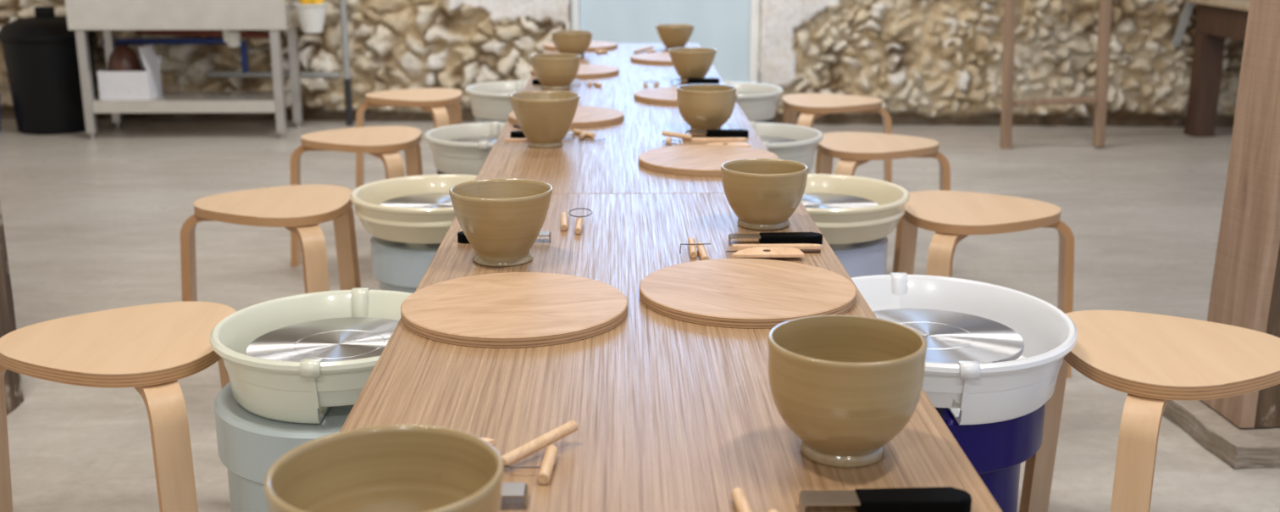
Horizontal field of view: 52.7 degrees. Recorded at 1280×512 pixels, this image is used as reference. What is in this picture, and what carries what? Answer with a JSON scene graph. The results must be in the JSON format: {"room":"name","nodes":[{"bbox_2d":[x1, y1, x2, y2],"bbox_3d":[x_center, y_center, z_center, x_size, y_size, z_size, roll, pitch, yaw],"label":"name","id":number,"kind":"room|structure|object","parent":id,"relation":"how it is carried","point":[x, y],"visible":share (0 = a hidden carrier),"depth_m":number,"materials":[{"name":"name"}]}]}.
{"room":"art studio","nodes":[
{"label":"art studio","id":0,"kind":"room"},
{"bbox_2d":[0,0,1244,127],"bbox_3d":[-0.117,-2.850,7.182,10.400,4.200,0.597,1,15,3],"label":"wall","id":1,"kind":"structure","parent":0,"point":[928,62],"depth_m":7.37,"materials":[{"name":"stone"}]},
{"bbox_2d":[101,37,249,72],"bbox_3d":[-2.665,-1.153,7.415,0.834,0.199,0.036,1,15,3],"label":"pipe","id":2,"kind":"object","parent":1,"relation":"attached to","point":[218,40],"visible":0.76,"depth_m":7.38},
{"bbox_2d":[135,30,270,38],"bbox_3d":[-2.470,-1.270,7.374,0.823,0.053,0.034,1,15,3],"label":"pipe","id":3,"kind":"object","parent":1,"relation":"attached to","point":[193,33],"visible":0.65,"depth_m":7.36,"materials":[{"name":"metal"}]},
{"bbox_2d":[207,71,340,77],"bbox_3d":[-2.100,-1.040,7.417,0.762,0.034,0.034,1,15,3],"label":"conduit","id":4,"kind":"object","parent":1,"relation":"attached to","point":[211,74],"visible":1,"depth_m":7.41,"materials":[{"name":"metal"}]},
{"bbox_2d":[339,0,353,125],"bbox_3d":[-1.678,-1.674,7.229,0.039,1.900,0.040,0,15,-1],"label":"conduit","id":5,"kind":"object","parent":1,"relation":"attached to","point":[347,86],"visible":1,"depth_m":7.37,"materials":[{"name":"grey metal"}]},
{"bbox_2d":[570,0,760,83],"bbox_3d":[0.154,-2.250,7.356,1.080,2.950,0.540,1,15,3],"label":"door","id":6,"kind":"structure","parent":1,"relation":"in","point":[730,27],"depth_m":7.39,"materials":[{"name":"paint"}]},
{"bbox_2d":[1171,0,1194,46],"bbox_3d":[2.999,-1.286,7.130,0.104,0.262,0.012,1,15,3],"label":"metal strip","id":7,"kind":"object","parent":1,"relation":"attached to","point":[1188,7],"visible":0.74,"depth_m":7.13,"materials":[{"name":"grey metal"}]},
{"bbox_2d":[0,117,1279,511],"bbox_3d":[-0.040,0.602,2.535,10.400,0.120,12.600,0,15,-1],"label":"floor","id":8,"kind":"structure","parent":0,"point":[90,225],"depth_m":4.69,"materials":[{"name":"concrete"}]},
{"bbox_2d":[0,201,23,415],"bbox_3d":[-1.629,-0.871,2.788,0.210,2.600,0.210,0,15,-1],"label":"timber post","id":9,"kind":"object","parent":8,"relation":"on","point":[13,381],"visible":0.56,"depth_m":3.12,"materials":[{"name":"wood"}]},
{"bbox_2d":[0,6,96,134],"bbox_3d":[-3.302,-1.050,7.244,0.506,0.685,0.506,0,15,-1],"label":"waste bin","id":10,"kind":"object","parent":8,"relation":"on","point":[40,51],"visible":0.8,"depth_m":7.07,"materials":[{"name":"black plastic"}]},
{"bbox_2d":[0,301,236,511],"bbox_3d":[-0.955,0.358,2.339,0.458,0.450,0.509,-1,15,-4],"label":"stool","id":11,"kind":"object","parent":8,"relation":"on","point":[146,348],"visible":0.81,"depth_m":2.19,"materials":[{"name":"brown wood"}]},
{"bbox_2d":[65,0,303,138],"bbox_3d":[-2.454,-1.156,7.066,1.192,0.980,0.460,0,15,-1],"label":"sink","id":12,"kind":"object","parent":8,"relation":"on","point":[108,16],"visible":0.94,"depth_m":6.89,"materials":[{"name":"silver metal"}]},
{"bbox_2d":[97,44,162,99],"bbox_3d":[-2.792,-1.013,7.080,0.270,0.277,0.235,0,15,-1],"label":"cardboard box","id":13,"kind":"object","parent":12,"relation":"on","point":[146,84],"visible":0.86,"depth_m":6.99,"materials":[{"name":"white cardboard"}]},
{"bbox_2d":[107,44,142,71],"bbox_3d":[-2.814,-1.014,7.061,0.180,0.280,0.180,0,15,-1],"label":"bag","id":14,"kind":"object","parent":13,"relation":"in","point":[123,58],"visible":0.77,"depth_m":6.99,"materials":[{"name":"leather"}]},
{"bbox_2d":[65,0,300,30],"bbox_3d":[-2.454,-1.439,6.992,1.192,0.395,0.460,0,15,-1],"label":"basin","id":15,"kind":"object","parent":12,"relation":"in","point":[81,14],"depth_m":6.83,"materials":[{"name":"silver metal"}]},
{"bbox_2d":[92,90,293,113],"bbox_3d":[-2.462,-0.854,7.153,0.997,0.068,0.395,0,15,-1],"label":"shelf","id":16,"kind":"object","parent":12,"relation":"attached to","point":[170,101],"depth_m":6.97,"materials":[{"name":"silver metal"}]},
{"bbox_2d":[222,29,240,47],"bbox_3d":[-2.234,-1.198,7.069,0.090,0.110,0.072,0,15,-1],"label":"trap","id":17,"kind":"object","parent":12,"relation":"attached to","point":[232,38],"visible":0.95,"depth_m":7.04,"materials":[{"name":"white plastic"}]},
{"bbox_2d":[292,0,328,33],"bbox_3d":[-1.783,-1.395,6.970,0.204,0.375,0.186,11,18,36],"label":"tub","id":18,"kind":"object","parent":12,"relation":"hanging from","point":[311,17],"visible":0.95,"depth_m":6.94,"materials":[{"name":"white plastic"}]},
{"bbox_2d":[299,0,323,4],"bbox_3d":[-1.775,-1.346,6.978,0.130,0.164,0.122,0,15,-1],"label":"gloves","id":19,"kind":"object","parent":18,"relation":"in","point":[301,2],"visible":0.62,"depth_m":6.94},
{"bbox_2d":[180,184,360,301],"bbox_3d":[-0.988,0.073,3.427,0.458,0.450,0.509,-1,15,-3],"label":"stool","id":20,"kind":"object","parent":8,"relation":"on","point":[300,209],"visible":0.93,"depth_m":3.35,"materials":[{"name":"brown wood"}]},
{"bbox_2d":[209,287,412,511],"bbox_3d":[-0.506,0.355,2.230,0.416,0.511,0.421,0,15,-1],"label":"wheel","id":21,"kind":"object","parent":8,"relation":"on","point":[297,366],"visible":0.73,"depth_m":2.08,"materials":[{"name":"grey plastic"}]},
{"bbox_2d":[289,125,422,266],"bbox_3d":[-0.975,-0.190,4.429,0.458,0.450,0.509,-1,15,-2],"label":"stool","id":22,"kind":"object","parent":8,"relation":"on","point":[383,142],"visible":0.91,"depth_m":4.35,"materials":[{"name":"brown wood"}]},
{"bbox_2d":[355,88,462,188],"bbox_3d":[-0.975,-0.457,5.446,0.458,0.450,0.509,0,15,-1],"label":"stool","id":23,"kind":"object","parent":8,"relation":"on","point":[432,100],"visible":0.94,"depth_m":5.37,"materials":[{"name":"brown wood"}]},
{"bbox_2d":[349,174,476,293],"bbox_3d":[-0.507,0.081,3.285,0.422,0.506,0.422,0,15,-1],"label":"wheel","id":24,"kind":"object","parent":8,"relation":"on","point":[407,218],"visible":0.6,"depth_m":3.12,"materials":[{"name":"beige plastic"}]},
{"bbox_2d":[424,121,505,175],"bbox_3d":[-0.476,-0.148,4.151,0.410,0.511,0.419,0,15,-1],"label":"wheel","id":25,"kind":"object","parent":8,"relation":"on","point":[462,148],"visible":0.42,"depth_m":3.98,"materials":[{"name":"white plastic"}]},
{"bbox_2d":[465,80,527,122],"bbox_3d":[-0.495,-0.432,5.234,0.410,0.511,0.419,0,15,-1],"label":"wheel","id":26,"kind":"object","parent":8,"relation":"on","point":[490,101],"visible":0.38,"depth_m":5.07,"materials":[{"name":"white plastic"}]},
{"bbox_2d":[475,43,768,193],"bbox_3d":[-0.042,-0.195,4.053,0.634,0.650,3.060,0,15,-1],"label":"work table","id":27,"kind":"object","parent":8,"relation":"on","point":[610,164],"visible":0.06,"depth_m":3.05,"materials":[{"name":"brown wood"}]},
{"bbox_2d":[504,138,528,141],"bbox_3d":[-0.258,-0.276,3.071,0.125,0.006,0.013,0,15,-1],"label":"stick","id":28,"kind":"object","parent":27,"relation":"on","point":[506,139],"visible":0.33,"depth_m":3.06,"materials":[{"name":"brown wood"}]},
{"bbox_2d":[513,124,520,128],"bbox_3d":[-0.291,-0.322,3.245,0.013,0.006,0.100,-11,18,-36],"label":"stick","id":29,"kind":"object","parent":27,"relation":"on","point":[514,125],"visible":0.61,"depth_m":3.26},
{"bbox_2d":[509,130,574,138],"bbox_3d":[-0.236,-0.291,3.109,0.153,0.016,0.030,1,15,2],"label":"knife","id":30,"kind":"object","parent":27,"relation":"on","point":[515,134],"visible":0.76,"depth_m":3.10,"materials":[{"name":"grey metal"}]},
{"bbox_2d":[509,90,580,148],"bbox_3d":[-0.220,-0.315,3.000,0.162,0.117,0.162,1,15,4],"label":"bowl","id":31,"kind":"object","parent":27,"relation":"on","point":[545,118],"visible":1,"depth_m":2.95,"materials":[{"name":"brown ceramic"}]},
{"bbox_2d":[531,53,580,89],"bbox_3d":[-0.260,-0.570,4.003,0.153,0.101,0.153,-4,15,-16],"label":"bowl","id":32,"kind":"object","parent":27,"relation":"on","point":[554,71],"visible":1,"depth_m":3.95,"materials":[{"name":"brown ceramic"}]},
{"bbox_2d":[531,78,580,84],"bbox_3d":[-0.267,-0.555,4.115,0.153,0.016,0.030,0,15,-1],"label":"knife","id":33,"kind":"object","parent":27,"relation":"on","point":[534,81],"visible":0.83,"depth_m":4.10,"materials":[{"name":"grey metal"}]},
{"bbox_2d":[508,105,623,127],"bbox_3d":[-0.194,-0.367,3.400,0.303,0.014,0.303,7,16,25],"label":"bat","id":34,"kind":"object","parent":27,"relation":"on","point":[585,116],"visible":0.58,"depth_m":3.35,"materials":[{"name":"brown wood"}]},
{"bbox_2d":[551,30,592,57],"bbox_3d":[-0.258,-0.804,4.913,0.154,0.093,0.154,2,15,7],"label":"bowl","id":35,"kind":"object","parent":27,"relation":"on","point":[566,41],"visible":0.87,"depth_m":4.86,"materials":[{"name":"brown ceramic"}]},
{"bbox_2d":[530,64,619,78],"bbox_3d":[-0.222,-0.629,4.401,0.303,0.014,0.303,-3,15,-12],"label":"bat","id":36,"kind":"object","parent":27,"relation":"on","point":[584,70],"visible":0.62,"depth_m":4.35,"materials":[{"name":"brown wood"}]},
{"bbox_2d":[543,40,617,51],"bbox_3d":[-0.243,-0.855,5.262,0.303,0.014,0.303,-6,16,-22],"label":"bat","id":37,"kind":"object","parent":27,"relation":"on","point":[594,45],"visible":0.56,"depth_m":5.21,"materials":[{"name":"brown wood"}]},
{"bbox_2d":[573,128,605,140],"bbox_3d":[-0.137,-0.290,3.112,0.057,0.012,0.130,-12,19,-38],"label":"cutter","id":38,"kind":"object","parent":27,"relation":"on","point":[582,134],"visible":1,"depth_m":3.11,"materials":[{"name":"brown wood"}]},
{"bbox_2d":[585,80,602,87],"bbox_3d":[-0.147,-0.542,4.072,0.046,0.012,0.086,-3,15,-11],"label":"cutter","id":39,"kind":"object","parent":27,"relation":"on","point":[590,83],"visible":1,"depth_m":4.05,"materials":[{"name":"brown wood"}]},
{"bbox_2d":[594,49,607,54],"bbox_3d":[-0.151,-0.796,5.040,0.051,0.012,0.080,0,15,-1],"label":"cutter","id":40,"kind":"object","parent":27,"relation":"on","point":[598,52],"visible":1,"depth_m":5.04,"materials":[{"name":"brown wood"}]},
{"bbox_2d":[632,45,655,53],"bbox_3d":[0.026,-0.808,5.072,0.063,0.020,0.140,11,19,37],"label":"cutter","id":41,"kind":"object","parent":27,"relation":"on","point":[651,47],"visible":0.98,"depth_m":5.06,"materials":[{"name":"brown wood"}]},
{"bbox_2d":[642,80,659,87],"bbox_3d":[0.035,-0.540,4.062,0.051,0.014,0.071,0,15,-1],"label":"cutter","id":42,"kind":"object","parent":27,"relation":"on","point":[656,84],"visible":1,"depth_m":4.04,"materials":[{"name":"brown wood"}]},
{"bbox_2d":[630,52,673,65],"bbox_3d":[0.116,-0.733,4.794,0.303,0.014,0.303,-3,15,-10],"label":"bat","id":43,"kind":"object","parent":27,"relation":"on","point":[664,58],"visible":0.5,"depth_m":4.73,"materials":[{"name":"brown wood"}]},
{"bbox_2d":[655,49,668,52],"bbox_3d":[0.139,-0.800,5.050,0.153,0.016,0.030,0,15,-1],"label":"knife","id":44,"kind":"object","parent":27,"relation":"on","point":[656,49],"visible":0.19,"depth_m":5.05,"materials":[{"name":"grey metal"}]},
{"bbox_2d":[655,23,694,49],"bbox_3d":[0.141,-0.879,5.195,0.156,0.095,0.156,3,15,12],"label":"bowl","id":45,"kind":"object","parent":27,"relation":"on","point":[673,36],"visible":0.96,"depth_m":5.15,"materials":[{"name":"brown ceramic"}]},
{"bbox_2d":[661,130,692,144],"bbox_3d":[0.088,-0.277,3.039,0.072,0.024,0.086,0,15,-1],"label":"cutter","id":46,"kind":"object","parent":27,"relation":"on","point":[668,140],"visible":1,"depth_m":3.06,"materials":[{"name":"brown wood"}]},
{"bbox_2d":[633,86,736,105],"bbox_3d":[0.134,-0.471,3.798,0.303,0.014,0.303,-11,18,-36],"label":"bat","id":47,"kind":"object","parent":27,"relation":"on","point":[667,96],"visible":0.49,"depth_m":3.75,"materials":[{"name":"brown wood"}]},
{"bbox_2d":[668,47,716,82],"bbox_3d":[0.170,-0.617,4.184,0.156,0.101,0.156,-8,16,-27],"label":"bowl","id":48,"kind":"object","parent":27,"relation":"on","point":[687,62],"visible":0.95,"depth_m":4.13,"materials":[{"name":"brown ceramic"}]},
{"bbox_2d":[671,77,719,83],"bbox_3d":[0.178,-0.559,4.132,0.153,0.016,0.030,0,15,-1],"label":"knife","id":49,"kind":"object","parent":27,"relation":"on","point":[689,80],"visible":0.98,"depth_m":4.12,"materials":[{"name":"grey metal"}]},
{"bbox_2d":[676,83,736,133],"bbox_3d":[0.164,-0.362,3.196,0.146,0.109,0.146,-4,15,-15],"label":"bowl","id":50,"kind":"object","parent":27,"relation":"on","point":[703,107],"visible":0.94,"depth_m":3.14,"materials":[{"name":"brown ceramic"}]},
{"bbox_2d":[638,144,778,176],"bbox_3d":[0.148,-0.208,2.794,0.303,0.014,0.303,12,19,38],"label":"bat","id":51,"kind":"object","parent":27,"relation":"on","point":[690,160],"visible":0.74,"depth_m":2.78,"materials":[{"name":"brown wood"}]},
{"bbox_2d":[682,137,746,140],"bbox_3d":[0.177,-0.278,3.079,0.150,0.006,0.013,0,15,-1],"label":"stick","id":52,"kind":"object","parent":27,"relation":"on","point":[692,138],"visible":1,"depth_m":3.07,"materials":[{"name":"brown wood"}]},
{"bbox_2d":[685,128,748,137],"bbox_3d":[0.187,-0.297,3.131,0.153,0.016,0.030,0,15,-1],"label":"knife","id":53,"kind":"object","parent":27,"relation":"on","point":[738,132],"visible":0.93,"depth_m":3.12,"materials":[{"name":"grey metal"}]},
{"bbox_2d":[705,142,750,147],"bbox_3d":[0.198,-0.258,3.004,0.112,0.006,0.048,-1,15,-4],"label":"rib","id":54,"kind":"object","parent":27,"relation":"on","point":[739,144],"visible":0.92,"depth_m":3.00,"materials":[{"name":"brown wood"}]},
{"bbox_2d":[339,193,1002,511],"bbox_3d":[0.003,0.465,1.538,0.634,0.650,2.138,0,15,-1],"label":"work table","id":55,"kind":"object","parent":8,"relation":"on","point":[670,414],"visible":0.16,"depth_m":1.43,"materials":[{"name":"brown wood"}]},
{"bbox_2d":[264,424,504,511],"bbox_3d":[-0.192,0.215,0.989,0.177,0.113,0.177,10,18,34],"label":"bowl","id":56,"kind":"object","parent":55,"relation":"on","point":[387,468],"visible":1,"depth_m":1.05,"materials":[{"name":"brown ceramic"}]},
{"bbox_2d":[480,437,494,445],"bbox_3d":[-0.211,0.188,1.302,0.130,0.006,0.013,0,15,-1],"label":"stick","id":57,"kind":"object","parent":55,"relation":"on","point":[490,440],"visible":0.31,"depth_m":1.30,"materials":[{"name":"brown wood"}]},
{"bbox_2d":[448,177,553,266],"bbox_3d":[-0.213,-0.049,1.994,0.158,0.113,0.158,4,15,15],"label":"bowl","id":58,"kind":"object","parent":55,"relation":"on","point":[501,218],"visible":1,"depth_m":1.95,"materials":[{"name":"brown ceramic"}]},
{"bbox_2d":[457,231,551,243],"bbox_3d":[-0.223,-0.032,2.120,0.153,0.016,0.030,0,15,-1],"label":"knife","id":59,"kind":"object","parent":55,"relation":"on","point":[462,238],"visible":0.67,"depth_m":2.11,"materials":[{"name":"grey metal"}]},
{"bbox_2d":[400,271,627,348],"bbox_3d":[-0.168,0.069,1.740,0.303,0.014,0.303,-5,15,-18],"label":"bat","id":60,"kind":"object","parent":55,"relation":"on","point":[510,309],"visible":1,"depth_m":1.70,"materials":[{"name":"brown wood"}]},
{"bbox_2d":[501,482,528,507],"bbox_3d":[-0.179,0.217,1.172,0.153,0.016,0.030,0,15,-1],"label":"knife","id":61,"kind":"object","parent":55,"relation":"on","point":[509,489],"visible":0.16,"depth_m":1.17,"materials":[{"name":"grey metal"}]},
{"bbox_2d":[501,420,577,484],"bbox_3d":[-0.081,0.191,1.257,0.064,0.023,0.100,13,20,41],"label":"cutter","id":62,"kind":"object","parent":55,"relation":"on","point":[547,464],"visible":0.84,"depth_m":1.25,"materials":[{"name":"brown wood"}]},
{"bbox_2d":[560,208,592,234],"bbox_3d":[-0.111,-0.060,2.232,0.056,0.014,0.143,0,15,-1],"label":"cutter","id":63,"kind":"object","parent":55,"relation":"on","point":[579,220],"visible":1,"depth_m":2.21,"materials":[{"name":"brown wood"}]},
{"bbox_2d":[679,237,710,260],"bbox_3d":[0.087,-0.010,2.041,0.051,0.014,0.120,0,15,-1],"label":"cutter","id":64,"kind":"object","parent":55,"relation":"on","point":[691,242],"visible":0.91,"depth_m":2.03,"materials":[{"name":"brown wood"}]},
{"bbox_2d":[639,258,856,328],"bbox_3d":[0.151,0.049,1.816,0.303,0.014,0.303,8,17,29],"label":"bat","id":65,"kind":"object","parent":55,"relation":"on","point":[749,293],"visible":0.94,"depth_m":1.78,"materials":[{"name":"brown wood"}]},
{"bbox_2d":[731,487,778,511],"bbox_3d":[0.105,0.230,1.129,0.044,0.012,0.106,0,15,-1],"label":"cutter","id":66,"kind":"object","parent":55,"relation":"on","point":[740,501],"visible":1,"depth_m":1.15,"materials":[{"name":"brown wood"}]},
{"bbox_2d":[720,158,808,230],"bbox_3d":[0.213,-0.104,2.222,0.149,0.103,0.149,1,15,3],"label":"bowl","id":67,"kind":"object","parent":55,"relation":"on","point":[763,194],"visible":1,"depth_m":2.18,"materials":[{"name":"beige ceramic"}]},
{"bbox_2d":[731,246,804,257],"bbox_3d":[0.198,-0.006,2.019,0.112,0.006,0.048,0,15,-1],"label":"rib","id":68,"kind":"object","parent":55,"relation":"on","point":[757,252],"visible":1,"depth_m":2.00,"materials":[{"name":"brown wood"}]},
{"bbox_2d":[725,249,820,252],"bbox_3d":[0.211,-0.008,2.047,0.150,0.006,0.006,0,15,-1],"label":"tool","id":69,"kind":"object","parent":55,"relation":"on","point":[801,250],"visible":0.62,"depth_m":2.04,"materials":[{"name":"wood"}]},
{"bbox_2d":[728,232,822,244],"bbox_3d":[0.222,-0.028,2.106,0.153,0.016,0.030,0,15,-1],"label":"knife","id":70,"kind":"object","parent":55,"relation":"on","point":[764,237],"visible":0.97,"depth_m":2.09,"materials":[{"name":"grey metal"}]},
{"bbox_2d":[731,243,822,249],"bbox_3d":[0.221,-0.015,2.076,0.145,0.006,0.013,0,15,-1],"label":"stick","id":71,"kind":"object","parent":55,"relation":"on","point":[800,246],"visible":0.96,"depth_m":2.07,"materials":[{"name":"brown wood"}]},
{"bbox_2d":[767,314,926,467],"bbox_3d":[0.201,0.137,1.272,0.153,0.119,0.153,-8,17,-28],"label":"bowl","id":72,"kind":"object","parent":55,"relation":"on","point":[845,385],"visible":1,"depth_m":1.23,"materials":[{"name":"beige ceramic"}]},
{"bbox_2d":[798,486,971,511],"bbox_3d":[0.221,0.221,1.158,0.153,0.016,0.030,0,15,-1],"label":"knife","id":73,"kind":"object","parent":55,"relation":"on","point":[943,498],"visible":1,"depth_m":1.15,"materials":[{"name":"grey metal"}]},
{"bbox_2d":[723,81,783,122],"bbox_3d":[0.360,-0.423,5.200,0.417,0.511,0.427,0,15,-1],"label":"wheel","id":74,"kind":"object","parent":8,"relation":"on","point":[758,102],"visible":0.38,"depth_m":5.03,"materials":[{"name":"white plastic"}]},
{"bbox_2d":[749,121,823,173],"bbox_3d":[0.369,-0.147,4.145,0.417,0.511,0.427,0,15,-1],"label":"wheel","id":75,"kind":"object","parent":8,"relation":"on","point":[798,143],"visible":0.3,"depth_m":4.10,"materials":[{"name":"white plastic"}]},
{"bbox_2d":[781,93,892,182],"bbox_3d":[0.808,-0.413,5.278,0.458,0.450,0.509,0,15,-1],"label":"stool","id":76,"kind":"object","parent":8,"relation":"on","point":[812,106],"visible":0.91,"depth_m":5.18,"materials":[{"name":"brown wood"}]},
{"bbox_2d":[801,173,909,277],"bbox_3d":[0.451,0.081,3.286,0.436,0.506,0.436,0,15,-1],"label":"wheel","id":77,"kind":"object","parent":8,"relation":"on","point":[855,215],"visible":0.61,"depth_m":3.13,"materials":[{"name":"beige plastic"}]},
{"bbox_2d":[814,132,950,190],"bbox_3d":[0.812,-0.157,4.305,0.458,0.450,0.509,0,15,0],"label":"stool","id":78,"kind":"object","parent":8,"relation":"on","point":[854,149],"visible":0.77,"depth_m":4.20,"materials":[{"name":"brown wood"}]},
{"bbox_2d":[851,271,1077,511],"bbox_3d":[0.496,0.344,2.276,0.478,0.511,0.533,0,15,-1],"label":"wheel","id":79,"kind":"object","parent":8,"relation":"on","point":[995,354],"visible":0.56,"depth_m":2.14,"materials":[{"name":"white plastic"}]},
{"bbox_2d":[892,190,1074,377],"bbox_3d":[0.899,0.092,3.353,0.458,0.450,0.509,0,15,1],"label":"stool","id":80,"kind":"object","parent":8,"relation":"on","point":[953,215],"visible":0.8,"depth_m":3.28,"materials":[{"name":"brown wood"}]},
{"bbox_2d":[999,0,1112,149],"bbox_3d":[2.108,-1.405,6.504,0.611,1.771,0.050,0,15,-1],"label":"trestle","id":81,"kind":"object","parent":8,"relation":"on","point":[1099,100],"visible":1,"depth_m":6.62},
{"bbox_2d":[1019,310,1279,511],"bbox_3d":[0.962,0.371,2.290,0.458,0.450,0.509,0,15,0],"label":"stool","id":82,"kind":"object","parent":8,"relation":"on","point":[1155,359],"visible":0.77,"depth_m":2.16,"materials":[{"name":"brown wood"}]},
{"bbox_2d":[1183,0,1250,137],"bbox_3d":[3.668,-0.941,6.700,1.350,0.750,0.910,0,15,-1],"label":"wooden workbench","id":83,"kind":"object","parent":8,"relation":"on","point":[1217,20],"visible":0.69,"depth_m":6.98,"materials":[{"name":"brown wood"}]},
{"bbox_2d":[1163,0,1279,468],"bbox_3d":[1.480,-0.839,2.668,0.376,2.600,0.351,0,15,-5],"label":"timber post","id":84,"kind":"object","parent":8,"relation":"on","point":[1243,429],"visible":0.85,"depth_m":2.85,"materials":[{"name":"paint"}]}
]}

